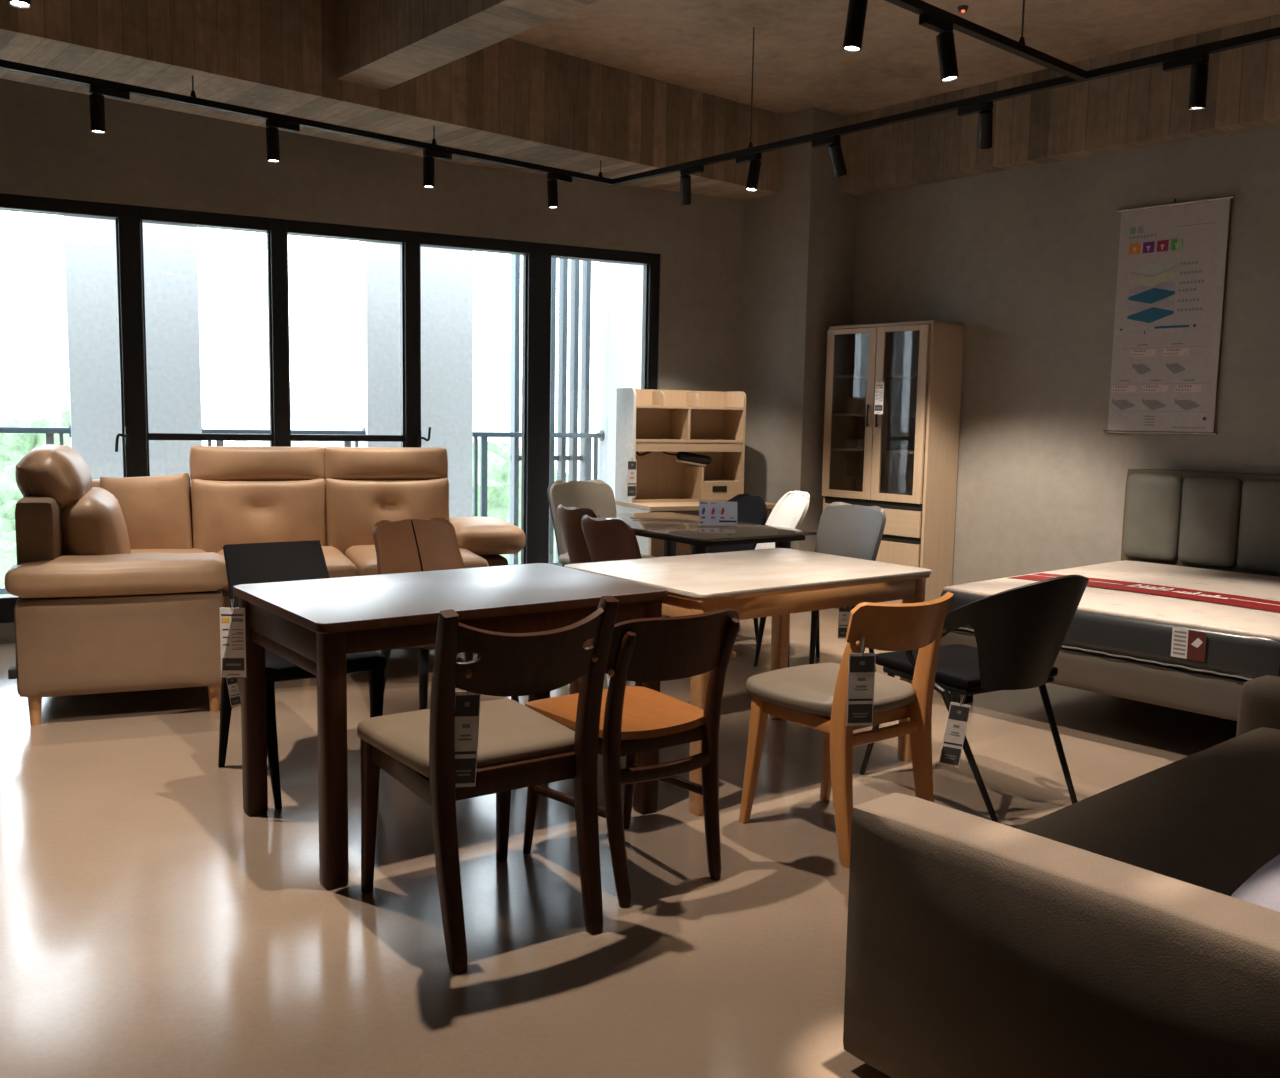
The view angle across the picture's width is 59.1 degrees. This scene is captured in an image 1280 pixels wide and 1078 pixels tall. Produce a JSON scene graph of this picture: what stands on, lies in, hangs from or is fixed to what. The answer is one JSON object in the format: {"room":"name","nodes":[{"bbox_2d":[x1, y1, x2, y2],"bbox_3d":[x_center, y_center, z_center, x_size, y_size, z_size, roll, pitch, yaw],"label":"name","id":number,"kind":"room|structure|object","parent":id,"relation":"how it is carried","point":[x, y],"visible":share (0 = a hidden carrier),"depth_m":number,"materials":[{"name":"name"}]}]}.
{"room":"store","nodes":[
{"label":"store","id":0,"kind":"room"},
{"bbox_2d":[0,78,743,642],"bbox_3d":[-3.726,-1.116,6.066,10.700,3.400,0.200,-2,7,-27],"label":"wall","id":1,"kind":"structure","parent":0,"point":[147,156],"depth_m":6.90,"materials":[{"name":"paint"}]},
{"bbox_2d":[0,193,147,622],"bbox_3d":[-3.215,-0.707,6.319,0.822,2.330,0.163,-2,7,-27],"label":"window","id":2,"kind":"structure","parent":1,"relation":"attached to","point":[126,217],"depth_m":6.38,"materials":[{"name":"black metal"}]},
{"bbox_2d":[140,206,289,475],"bbox_3d":[-2.506,-0.737,6.710,0.798,2.330,0.110,-2,7,-27],"label":"window","id":3,"kind":"structure","parent":1,"relation":"attached to","point":[279,436],"depth_m":6.73,"materials":[{"name":"black metal"}]},
{"bbox_2d":[286,220,419,447],"bbox_3d":[-1.789,-0.763,7.076,0.812,2.330,0.110,-2,7,-27],"label":"window","id":4,"kind":"structure","parent":1,"relation":"attached to","point":[409,241],"depth_m":7.09,"materials":[{"name":"black metal"}]},
{"bbox_2d":[417,232,550,563],"bbox_3d":[-1.028,-0.788,7.434,0.916,2.330,0.164,-2,7,-27],"label":"window","id":5,"kind":"structure","parent":1,"relation":"attached to","point":[536,318],"depth_m":7.54,"materials":[{"name":"black metal"}]},
{"bbox_2d":[548,244,659,563],"bbox_3d":[-0.267,-0.820,7.851,0.820,2.330,0.110,-2,7,-27],"label":"window","id":6,"kind":"structure","parent":1,"relation":"attached to","point":[650,262],"depth_m":7.87,"materials":[{"name":"black metal"}]},
{"bbox_2d":[0,605,1236,1077],"bbox_3d":[-1.945,1.305,0.406,15.744,0.120,13.602,-4,8,-41],"label":"floor","id":7,"kind":"structure","parent":0,"point":[152,926],"depth_m":3.07,"materials":[{"name":"tile"}]},
{"bbox_2d":[4,444,525,725],"bbox_3d":[-1.711,0.100,5.691,2.440,1.138,1.628,-1,7,-22],"label":"sofa","id":8,"kind":"object","parent":7,"relation":"on","point":[119,584],"visible":0.78,"depth_m":4.88,"materials":[{"name":"beige leather"}]},
{"bbox_2d":[92,479,99,487],"bbox_3d":[-2.809,-0.076,5.867,0.400,0.467,0.139,3,7,18],"label":"cushion","id":9,"kind":"object","parent":8,"relation":"on","point":[95,482],"depth_m":5.78,"materials":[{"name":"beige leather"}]},
{"bbox_2d":[61,487,130,554],"bbox_3d":[-2.525,0.018,5.233,0.294,0.497,0.838,-1,7,-22],"label":"cushion","id":10,"kind":"object","parent":8,"relation":"on","point":[92,518],"depth_m":4.87,"materials":[{"name":"beige leather"}]},
{"bbox_2d":[99,473,192,548],"bbox_3d":[-2.545,-0.099,5.840,0.445,0.491,0.204,0,6,-12],"label":"cushion","id":11,"kind":"object","parent":8,"relation":"on","point":[157,511],"depth_m":5.77,"materials":[{"name":"beige leather"}]},
{"bbox_2d":[131,548,205,552],"bbox_3d":[-2.382,0.164,5.438,0.600,0.168,1.000,-1,7,-22],"label":"seat cushion","id":12,"kind":"object","parent":8,"relation":"on","point":[133,550],"depth_m":5.72,"materials":[{"name":"beige leather"}]},
{"bbox_2d":[191,478,326,552],"bbox_3d":[-2.036,-0.077,6.050,0.682,0.496,0.242,-1,7,-22],"label":"cushion","id":13,"kind":"object","parent":8,"relation":"on","point":[224,511],"depth_m":5.95,"materials":[{"name":"beige leather"}]},
{"bbox_2d":[217,546,356,591],"bbox_3d":[-1.804,0.145,5.713,0.640,0.168,0.740,-1,7,-22],"label":"seat cushion","id":14,"kind":"object","parent":8,"relation":"on","point":[339,562],"depth_m":5.51,"materials":[{"name":"beige leather"}]},
{"bbox_2d":[325,478,448,553],"bbox_3d":[-1.410,-0.093,6.301,0.682,0.496,0.242,-1,7,-22],"label":"cushion","id":15,"kind":"object","parent":8,"relation":"on","point":[353,506],"depth_m":6.17,"materials":[{"name":"beige leather"}]},
{"bbox_2d":[344,545,488,575],"bbox_3d":[-1.191,0.129,5.959,0.640,0.168,0.740,-1,7,-22],"label":"seat cushion","id":16,"kind":"object","parent":8,"relation":"on","point":[364,557],"depth_m":5.74,"materials":[{"name":"beige leather"}]},
{"bbox_2d":[218,540,385,808],"bbox_3d":[-1.241,0.449,4.068,0.450,0.817,0.689,-3,7,-34],"label":"dining chair","id":17,"kind":"object","parent":7,"relation":"on","point":[249,563],"visible":0.36,"depth_m":4.11,"materials":[{"name":"black leather"}]},
{"bbox_2d":[226,677,240,706],"bbox_3d":[-1.454,0.535,4.039,0.051,0.132,0.005,-3,7,-30],"label":"price tag","id":18,"kind":"object","parent":17,"relation":"hanging from","point":[232,683],"visible":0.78,"depth_m":4.04,"materials":[{"name":"white paper"}]},
{"bbox_2d":[372,518,518,709],"bbox_3d":[-0.823,0.369,4.665,0.460,0.861,0.630,-3,8,-36],"label":"dining chair","id":19,"kind":"object","parent":7,"relation":"on","point":[408,545],"visible":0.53,"depth_m":4.79,"materials":[{"name":"brown leather"}]},
{"bbox_2d":[233,563,666,889],"bbox_3d":[-0.615,0.531,3.704,1.180,0.750,0.790,-4,8,-36],"label":"dining table","id":20,"kind":"object","parent":7,"relation":"on","point":[313,624],"visible":0.91,"depth_m":3.44,"materials":[{"name":"brown wood"}]},
{"bbox_2d":[220,599,245,676],"bbox_3d":[-1.296,0.316,3.592,0.078,0.253,0.005,1,6,-5],"label":"price tag","id":21,"kind":"object","parent":20,"relation":"hanging from","point":[232,620],"visible":1,"depth_m":3.59,"materials":[{"name":"white paper"}]},
{"bbox_2d":[357,596,618,973],"bbox_3d":[-0.411,0.560,2.950,0.485,0.872,0.604,-3,8,-34],"label":"dining chair","id":22,"kind":"object","parent":7,"relation":"on","point":[519,746],"visible":0.98,"depth_m":2.80,"materials":[{"name":"brown wood"}]},
{"bbox_2d":[455,691,480,786],"bbox_3d":[-0.418,0.459,2.703,0.074,0.282,0.005,-1,7,-20],"label":"price tag","id":23,"kind":"object","parent":22,"relation":"hanging from","point":[467,704],"visible":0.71,"depth_m":2.71,"materials":[{"name":"white paper"}]},
{"bbox_2d":[547,480,654,566],"bbox_3d":[-0.241,0.111,6.883,0.466,0.914,0.629,-3,8,-36],"label":"dining chair","id":24,"kind":"object","parent":7,"relation":"on","point":[596,495],"visible":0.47,"depth_m":6.99,"materials":[{"name":"grey leather"}]},
{"bbox_2d":[581,515,641,561],"bbox_3d":[0.016,0.294,5.626,0.580,0.832,0.460,-4,8,-37],"label":"dining chair","id":25,"kind":"object","parent":7,"relation":"on","point":[606,539],"visible":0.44,"depth_m":5.39,"materials":[{"name":"brown leather"}]},
{"bbox_2d":[557,505,668,673],"bbox_3d":[-0.138,0.239,6.031,0.580,0.847,0.460,-3,8,-35],"label":"dining chair","id":26,"kind":"object","parent":7,"relation":"on","point":[569,518],"visible":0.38,"depth_m":5.87,"materials":[{"name":"brown leather"}]},
{"bbox_2d":[523,609,739,907],"bbox_3d":[-0.035,0.570,3.274,0.498,0.792,0.564,-4,8,-37],"label":"dining chair","id":27,"kind":"object","parent":7,"relation":"on","point":[634,720],"visible":0.93,"depth_m":3.10,"materials":[{"name":"brown wood"}]},
{"bbox_2d":[615,500,775,556],"bbox_3d":[0.365,0.124,7.603,0.950,0.750,0.590,-2,7,-25],"label":"writing desk","id":28,"kind":"object","parent":7,"relation":"on","point":[653,547],"visible":0.22,"depth_m":7.33,"materials":[{"name":"brown wood"}]},
{"bbox_2d":[615,388,745,502],"bbox_3d":[0.276,-0.632,7.621,0.835,0.745,0.283,-2,7,-25],"label":"hutch","id":29,"kind":"object","parent":28,"relation":"on","point":[711,424],"visible":0.94,"depth_m":7.67,"materials":[{"name":"brown wood"}]},
{"bbox_2d":[627,458,636,496],"bbox_3d":[-0.052,-0.398,7.325,0.064,0.257,0.005,-2,7,-25],"label":"price tag","id":30,"kind":"object","parent":29,"relation":"hanging from","point":[632,464],"visible":1,"depth_m":7.32,"materials":[{"name":"white paper"}]},
{"bbox_2d":[636,452,711,465],"bbox_3d":[0.221,-0.547,7.529,0.559,0.121,0.097,-2,7,-25],"label":"lamp","id":31,"kind":"object","parent":29,"relation":"attached to","point":[685,457],"visible":0.82,"depth_m":7.55,"materials":[{"name":"black metal"}]},
{"bbox_2d":[676,460,705,465],"bbox_3d":[0.345,-0.511,7.591,0.198,0.040,0.070,-2,7,-25],"label":"diffuser","id":32,"kind":"object","parent":31,"relation":"attached to","point":[696,462],"depth_m":7.57,"materials":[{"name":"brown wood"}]},
{"bbox_2d":[636,439,742,442],"bbox_3d":[0.278,-0.662,7.614,0.799,0.018,0.268,-2,7,-25],"label":"shelf","id":33,"kind":"object","parent":29,"relation":"attached to","point":[637,440],"depth_m":7.51,"materials":[{"name":"brown wood"}]},
{"bbox_2d":[636,405,743,409],"bbox_3d":[0.282,-0.884,7.589,0.799,0.018,0.268,-2,7,-25],"label":"shelf","id":34,"kind":"object","parent":29,"relation":"attached to","point":[638,407],"depth_m":7.58,"materials":[{"name":"brown wood"}]},
{"bbox_2d":[599,512,816,666],"bbox_3d":[0.223,0.293,6.032,0.750,0.751,1.300,-3,8,-36],"label":"dining table","id":35,"kind":"object","parent":7,"relation":"on","point":[671,528],"visible":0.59,"depth_m":5.71,"materials":[{"name":"black glass"}]},
{"bbox_2d":[699,501,736,525],"bbox_3d":[0.408,-0.133,5.860,0.205,0.140,0.077,1,6,-2],"label":"sign holder","id":36,"kind":"object","parent":35,"relation":"on","point":[711,513],"visible":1,"depth_m":5.87,"materials":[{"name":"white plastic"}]},
{"bbox_2d":[660,494,766,556],"bbox_3d":[0.442,0.166,6.761,0.610,0.855,0.460,-3,8,-36],"label":"dining chair","id":37,"kind":"object","parent":7,"relation":"on","point":[750,509],"visible":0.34,"depth_m":6.82,"materials":[{"name":"black plastic"}]},
{"bbox_2d":[564,548,931,815],"bbox_3d":[0.409,0.481,4.339,1.170,0.750,0.830,-4,8,-37],"label":"dining table","id":38,"kind":"object","parent":7,"relation":"on","point":[778,583],"visible":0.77,"depth_m":4.11,"materials":[{"name":"wood"}]},
{"bbox_2d":[753,491,809,643],"bbox_3d":[0.605,0.192,6.273,0.659,0.916,0.460,-1,6,-16],"label":"dining chair","id":39,"kind":"object","parent":7,"relation":"on","point":[790,511],"visible":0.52,"depth_m":6.33,"materials":[{"name":"white plastic"}]},
{"bbox_2d":[754,502,885,671],"bbox_3d":[0.946,0.257,5.933,0.561,0.872,0.465,-3,7,-34],"label":"dining chair","id":40,"kind":"object","parent":7,"relation":"on","point":[844,529],"visible":0.51,"depth_m":6.00,"materials":[{"name":"grey leather"}]},
{"bbox_2d":[838,606,850,637],"bbox_3d":[1.028,0.397,5.674,0.062,0.210,0.005,1,6,-5],"label":"price tag","id":41,"kind":"object","parent":40,"relation":"hanging from","point":[844,612],"visible":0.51,"depth_m":5.67,"materials":[{"name":"white paper"}]},
{"bbox_2d":[739,592,953,867],"bbox_3d":[0.651,0.547,3.570,0.467,0.800,0.591,-4,8,-37],"label":"dining chair","id":42,"kind":"object","parent":7,"relation":"on","point":[814,696],"visible":0.92,"depth_m":3.46,"materials":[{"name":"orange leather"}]},
{"bbox_2d":[846,638,875,725],"bbox_3d":[0.633,0.408,3.227,0.078,0.257,0.005,0,6,-8],"label":"price tag","id":43,"kind":"object","parent":42,"relation":"hanging from","point":[861,671],"visible":1,"depth_m":3.23,"materials":[{"name":"white paper"}]},
{"bbox_2d":[822,320,963,603],"bbox_3d":[1.673,-0.461,7.648,0.389,1.950,0.845,-4,8,-41],"label":"display cabinet","id":44,"kind":"object","parent":7,"relation":"on","point":[902,460],"visible":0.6,"depth_m":7.49,"materials":[{"name":"brown wood"}]},
{"bbox_2d":[832,448,924,454],"bbox_3d":[1.698,-0.596,7.652,0.300,0.018,0.805,-4,8,-41],"label":"shelf","id":45,"kind":"object","parent":44,"relation":"attached to","point":[835,451],"depth_m":7.77,"materials":[{"name":"brown wood"}]},
{"bbox_2d":[874,379,883,413],"bbox_3d":[1.504,-0.897,7.096,0.060,0.220,0.005,7,8,42],"label":"price tag","id":46,"kind":"object","parent":44,"relation":"hanging from","point":[879,386],"visible":1,"depth_m":7.10,"materials":[{"name":"white paper"}]},
{"bbox_2d":[833,413,926,417],"bbox_3d":[1.702,-0.834,7.626,0.300,0.018,0.805,-4,8,-41],"label":"shelf","id":47,"kind":"object","parent":44,"relation":"attached to","point":[835,415],"depth_m":7.73,"materials":[{"name":"brown wood"}]},
{"bbox_2d":[835,374,928,379],"bbox_3d":[1.707,-1.093,7.598,0.300,0.018,0.805,-4,8,-41],"label":"shelf","id":48,"kind":"object","parent":44,"relation":"attached to","point":[837,376],"depth_m":7.66,"materials":[{"name":"brown wood"}]},
{"bbox_2d":[859,575,1088,822],"bbox_3d":[1.203,0.495,3.985,0.590,0.837,0.725,-3,7,-31],"label":"armchair","id":49,"kind":"object","parent":7,"relation":"on","point":[1020,632],"visible":0.84,"depth_m":3.73,"materials":[{"name":"black plastic"}]},
{"bbox_2d":[938,695,970,767],"bbox_3d":[1.038,0.634,3.719,0.095,0.248,0.005,1,6,4],"label":"price tag","id":50,"kind":"object","parent":49,"relation":"hanging from","point":[956,725],"visible":1,"depth_m":3.72,"materials":[{"name":"white paper"}]},
{"bbox_2d":[843,675,1279,1077],"bbox_3d":[1.534,0.687,2.502,2.049,0.780,1.110,-4,8,-41],"label":"sofa","id":51,"kind":"object","parent":7,"relation":"on","point":[1103,934],"visible":1,"depth_m":2.02,"materials":[{"name":"brown fabric"}]},
{"bbox_2d":[1016,727,1279,895],"bbox_3d":[1.485,0.715,2.562,1.690,0.228,0.823,-4,8,-41],"label":"seat cushion","id":52,"kind":"object","parent":51,"relation":"on","point":[1209,818],"depth_m":2.47,"materials":[{"name":"brown fabric"}]},
{"bbox_2d":[1231,854,1279,911],"bbox_3d":[1.217,0.617,1.938,0.402,0.255,0.327,-4,8,-41],"label":"cushion","id":53,"kind":"object","parent":51,"relation":"on","point":[1262,888],"visible":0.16,"depth_m":1.92,"materials":[{"name":"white fabric"}]},
{"bbox_2d":[940,469,1279,720],"bbox_3d":[2.633,0.247,5.370,1.999,1.072,1.624,-4,8,-41],"label":"bed","id":54,"kind":"object","parent":7,"relation":"on","point":[1214,520],"visible":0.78,"depth_m":5.99,"materials":[{"name":"fabric"}]},
{"bbox_2d":[940,560,1279,679],"bbox_3d":[2.571,0.326,5.326,1.863,0.221,1.517,-4,8,-41],"label":"mattress","id":55,"kind":"object","parent":54,"relation":"on","point":[1208,620],"visible":0.82,"depth_m":4.71,"materials":[{"name":"white fabric"}]},
{"bbox_2d":[739,107,856,551],"bbox_3d":[1.051,-1.290,8.461,0.800,3.400,1.165,-4,8,-41],"label":"column","id":56,"kind":"structure","parent":0,"point":[799,241],"depth_m":7.89,"materials":[{"name":"paint"}]},
{"bbox_2d":[510,0,1279,115],"bbox_3d":[-1.950,-2.233,0.001,16.517,0.200,14.123,-4,8,-40],"label":"ceiling","id":57,"kind":"structure","parent":0,"point":[801,62],"depth_m":6.23,"materials":[{"name":"brown wood"}]},
{"bbox_2d":[0,0,781,199],"bbox_3d":[-3.477,-2.383,4.494,11.105,0.529,0.811,-4,8,-41],"label":"ceiling beam","id":58,"kind":"structure","parent":57,"relation":"attached to","point":[508,98],"depth_m":6.06,"materials":[{"name":"wood"}]},
{"bbox_2d":[0,59,611,184],"bbox_3d":[-3.528,-2.008,4.094,8.862,0.132,0.037,-4,8,-41],"label":"track","id":59,"kind":"object","parent":58,"relation":"hanging from","point":[192,100],"visible":1,"depth_m":5.58,"materials":[{"name":"metal"}]},
{"bbox_2d":[89,85,129,133],"bbox_3d":[-2.392,-1.930,5.094,0.169,0.198,0.064,-4,8,-37],"label":"track spotlight","id":60,"kind":"object","parent":59,"relation":"hanging from","point":[97,93],"visible":1,"depth_m":5.05,"materials":[{"name":"black metal"}]},
{"bbox_2d":[266,119,299,161],"bbox_3d":[-1.781,-1.976,5.626,0.168,0.198,0.062,-4,8,-41],"label":"track spotlight","id":61,"kind":"object","parent":59,"relation":"hanging from","point":[273,126],"visible":1,"depth_m":5.58,"materials":[{"name":"black metal"}]},
{"bbox_2d":[423,149,451,187],"bbox_3d":[-1.112,-2.027,6.200,0.169,0.197,0.062,-4,8,-37],"label":"track spotlight","id":62,"kind":"object","parent":59,"relation":"hanging from","point":[429,155],"visible":1,"depth_m":6.15,"materials":[{"name":"black metal"}]},
{"bbox_2d":[547,173,571,208],"bbox_3d":[-0.479,-2.074,6.745,0.169,0.198,0.066,-4,8,-37],"label":"track spotlight","id":63,"kind":"object","parent":59,"relation":"hanging from","point":[552,185],"visible":1,"depth_m":6.70,"materials":[{"name":"black metal"}]},
{"bbox_2d":[336,0,597,89],"bbox_3d":[1.924,-2.053,1.911,0.271,0.429,10.215,-4,8,-41],"label":"ceiling beam","id":64,"kind":"structure","parent":57,"relation":"attached to","point":[381,44],"depth_m":5.17,"materials":[{"name":"wood"}]},
{"bbox_2d":[610,27,1279,185],"bbox_3d":[2.720,-2.115,3.676,0.038,0.662,8.831,-4,8,-41],"label":"track","id":65,"kind":"object","parent":57,"relation":"hanging from","point":[1274,33],"visible":1,"depth_m":5.07,"materials":[{"name":"metal"}]},
{"bbox_2d":[680,165,703,204],"bbox_3d":[0.285,-2.036,6.508,0.092,0.196,0.219,-1,7,-21],"label":"track spotlight","id":66,"kind":"object","parent":65,"relation":"hanging from","point":[685,179],"visible":1,"depth_m":6.51,"materials":[{"name":"black metal"}]},
{"bbox_2d":[736,152,761,191],"bbox_3d":[0.578,-1.988,6.137,0.169,0.200,0.085,7,8,43],"label":"track spotlight","id":67,"kind":"object","parent":65,"relation":"hanging from","point":[754,159],"visible":1,"depth_m":6.08,"materials":[{"name":"black metal"}]},
{"bbox_2d":[811,135,846,176],"bbox_3d":[0.973,-1.943,5.767,0.124,0.194,0.169,-4,8,-38],"label":"track spotlight","id":68,"kind":"object","parent":65,"relation":"hanging from","point":[835,149],"visible":1,"depth_m":5.71,"materials":[{"name":"black metal"}]},
{"bbox_2d":[957,101,992,148],"bbox_3d":[1.540,-1.864,5.118,0.121,0.191,0.168,-4,8,-36],"label":"track spotlight","id":69,"kind":"object","parent":65,"relation":"hanging from","point":[985,118],"visible":1,"depth_m":5.07,"materials":[{"name":"black metal"}]},
{"bbox_2d":[1163,53,1208,109],"bbox_3d":[2.130,-1.771,4.405,0.077,0.200,0.169,-4,8,-37],"label":"track spotlight","id":70,"kind":"object","parent":65,"relation":"hanging from","point":[1198,74],"visible":1,"depth_m":4.35,"materials":[{"name":"black metal"}]},
{"bbox_2d":[957,5,968,12],"bbox_3d":[1.632,-2.674,5.707,0.056,0.030,0.056,1,6,0],"label":"smoke detector","id":71,"kind":"object","parent":57,"relation":"attached to","point":[962,8],"visible":1,"depth_m":5.69,"materials":[{"name":"plastic"}]},
{"bbox_2d":[884,0,1085,80],"bbox_3d":[-0.826,-2.035,2.347,7.064,0.662,0.037,-4,8,-41],"label":"track","id":72,"kind":"object","parent":57,"relation":"hanging from","point":[919,7],"visible":1,"depth_m":4.25,"materials":[{"name":"metal"}]},
{"bbox_2d":[843,0,867,51],"bbox_3d":[0.675,-1.722,3.713,0.169,0.199,0.073,-3,8,-35],"label":"track spotlight","id":73,"kind":"object","parent":72,"relation":"hanging from","point":[857,9],"visible":1,"depth_m":3.72,"materials":[{"name":"black metal"}]},
{"bbox_2d":[919,13,958,81],"bbox_3d":[1.059,-1.750,4.034,0.187,0.200,0.077,-2,7,-28],"label":"track spotlight","id":74,"kind":"object","parent":72,"relation":"hanging from","point":[945,40],"visible":1,"depth_m":4.03,"materials":[{"name":"black metal"}]},
{"bbox_2d":[842,14,1279,194],"bbox_3d":[4.967,-2.175,3.902,0.181,0.509,10.635,-4,8,-41],"label":"ceiling beam","id":75,"kind":"structure","parent":57,"relation":"attached to","point":[1145,107],"depth_m":6.56,"materials":[{"name":"wood"}]},
{"bbox_3d":[-1.735,-2.148,3.232,0.036,0.662,2.490,-4,8,-41],"label":"track","id":76,"kind":"object","parent":57,"relation":"hanging from","visible":0},
{"bbox_2d":[8,0,30,8],"bbox_3d":[-1.941,-1.748,3.513,0.062,0.198,0.178,-3,8,-35],"label":"track spotlight","id":77,"kind":"object","parent":76,"relation":"hanging from","point":[23,4],"visible":1,"depth_m":3.48,"materials":[{"name":"black"}]},
{"bbox_2d":[852,124,1279,584],"bbox_3d":[5.048,-0.752,4.194,0.200,3.400,10.700,-4,8,-41],"label":"wall","id":78,"kind":"structure","parent":0,"point":[1024,258],"depth_m":6.90,"materials":[{"name":"paint"}]},
{"bbox_2d":[1104,195,1234,434],"bbox_3d":[2.975,-1.251,6.375,0.027,1.310,0.642,-4,8,-41],"label":"poster","id":79,"kind":"object","parent":78,"relation":"attached to","point":[1173,257],"visible":1,"depth_m":6.35,"materials":[{"name":"paper"}]},
{"label":"outside","id":80,"kind":"structure","parent":0,"visible":0},
{"bbox_2d":[554,461,592,480],"bbox_3d":[-0.014,0.785,80.560,400.000,0.400,300.000,1,6,0],"label":"ground","id":81,"kind":"structure","parent":80,"point":[555,462],"depth_m":196.80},
{"bbox_2d":[0,461,22,594],"bbox_3d":[-15.818,1.812,30.404,6.182,7.891,6.215,-2,7,-25],"label":"tree","id":82,"kind":"object","parent":81,"relation":"on","point":[10,493],"visible":0.03,"depth_m":28.64,"materials":[{"name":"green plant"}]},
{"bbox_2d":[0,403,70,461],"bbox_3d":[-22.616,-0.439,42.243,6.869,9.548,6.905,-5,9,-43],"label":"tree","id":83,"kind":"object","parent":81,"relation":"on","point":[13,446],"visible":0.1,"depth_m":40.50,"materials":[{"name":"green plant"}]},
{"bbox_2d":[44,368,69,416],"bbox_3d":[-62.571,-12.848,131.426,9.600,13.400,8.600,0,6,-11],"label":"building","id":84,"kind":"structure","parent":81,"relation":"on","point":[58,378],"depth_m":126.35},
{"bbox_2d":[222,381,356,447],"bbox_3d":[-36.211,-10.643,121.615,14.600,12.100,8.600,0,6,-6],"label":"building","id":85,"kind":"structure","parent":81,"relation":"on","point":[313,406],"depth_m":117.26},
{"bbox_2d":[352,349,521,451],"bbox_3d":[-17.227,-9.587,103.585,16.600,14.600,8.600,0,6,-6],"label":"building","id":86,"kind":"structure","parent":81,"relation":"on","point":[491,371],"depth_m":99.56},
{"bbox_2d":[472,439,567,521],"bbox_3d":[-3.925,1.562,30.374,6.353,8.822,6.320,-1,7,-21],"label":"tree","id":87,"kind":"object","parent":81,"relation":"on","point":[498,454],"visible":0.02,"depth_m":27.98,"materials":[{"name":"green plant"}]},
{"bbox_2d":[500,497,555,563],"bbox_3d":[-1.045,3.054,21.463,3.867,7.886,3.847,6,8,38],"label":"tree","id":88,"kind":"object","parent":81,"relation":"on","point":[507,556],"visible":0.02,"depth_m":20.25,"materials":[{"name":"green plant"}]},
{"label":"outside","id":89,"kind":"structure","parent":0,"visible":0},
{"bbox_3d":[-2.643,0.564,7.811,14.500,0.220,1.550,-2,7,-27],"label":"floor","id":90,"kind":"structure","parent":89,"visible":0},
{"bbox_2d":[0,424,70,593],"bbox_3d":[-4.428,-0.160,7.514,1.204,1.220,0.091,-2,7,-27],"label":"balcony railing","id":91,"kind":"object","parent":90,"relation":"on","point":[50,431],"visible":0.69,"depth_m":7.63,"materials":[{"name":"black metal"}]},
{"bbox_2d":[63,216,201,479],"bbox_3d":[-3.511,-1.681,7.817,0.830,4.650,0.220,-2,7,-27],"label":"column","id":92,"kind":"structure","parent":90,"relation":"on","point":[170,252],"depth_m":7.75,"materials":[{"name":"white concrete"}]},
{"bbox_2d":[202,427,365,446],"bbox_3d":[-2.641,-0.227,8.425,1.199,1.220,0.090,-2,7,-27],"label":"balcony railing","id":93,"kind":"object","parent":90,"relation":"on","point":[210,431],"visible":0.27,"depth_m":8.37,"materials":[{"name":"black metal"}]},
{"bbox_2d":[359,241,472,516],"bbox_3d":[-1.726,-1.747,8.727,0.830,4.650,0.220,-2,7,-27],"label":"column","id":94,"kind":"structure","parent":90,"relation":"on","point":[446,274],"depth_m":8.69,"materials":[{"name":"white concrete"}]},
{"bbox_2d":[472,430,604,565],"bbox_3d":[-0.853,-0.294,9.337,1.204,1.220,0.090,-2,7,-27],"label":"balcony railing","id":95,"kind":"object","parent":90,"relation":"on","point":[483,436],"visible":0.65,"depth_m":9.11,"materials":[{"name":"black metal"}]},
{"bbox_2d":[509,254,590,563],"bbox_3d":[-0.740,-1.421,9.363,0.670,3.800,0.100,-2,7,-27],"label":"louvers","id":96,"kind":"object","parent":90,"relation":"on","point":[561,458],"visible":0.22,"depth_m":9.38,"materials":[{"name":"grey metal"}]},
{"bbox_2d":[597,262,642,497],"bbox_3d":[0.064,-1.814,9.639,0.830,4.650,0.220,-2,7,-27],"label":"column","id":97,"kind":"structure","parent":90,"relation":"on","point":[620,302],"depth_m":9.45,"materials":[{"name":"white concrete"}]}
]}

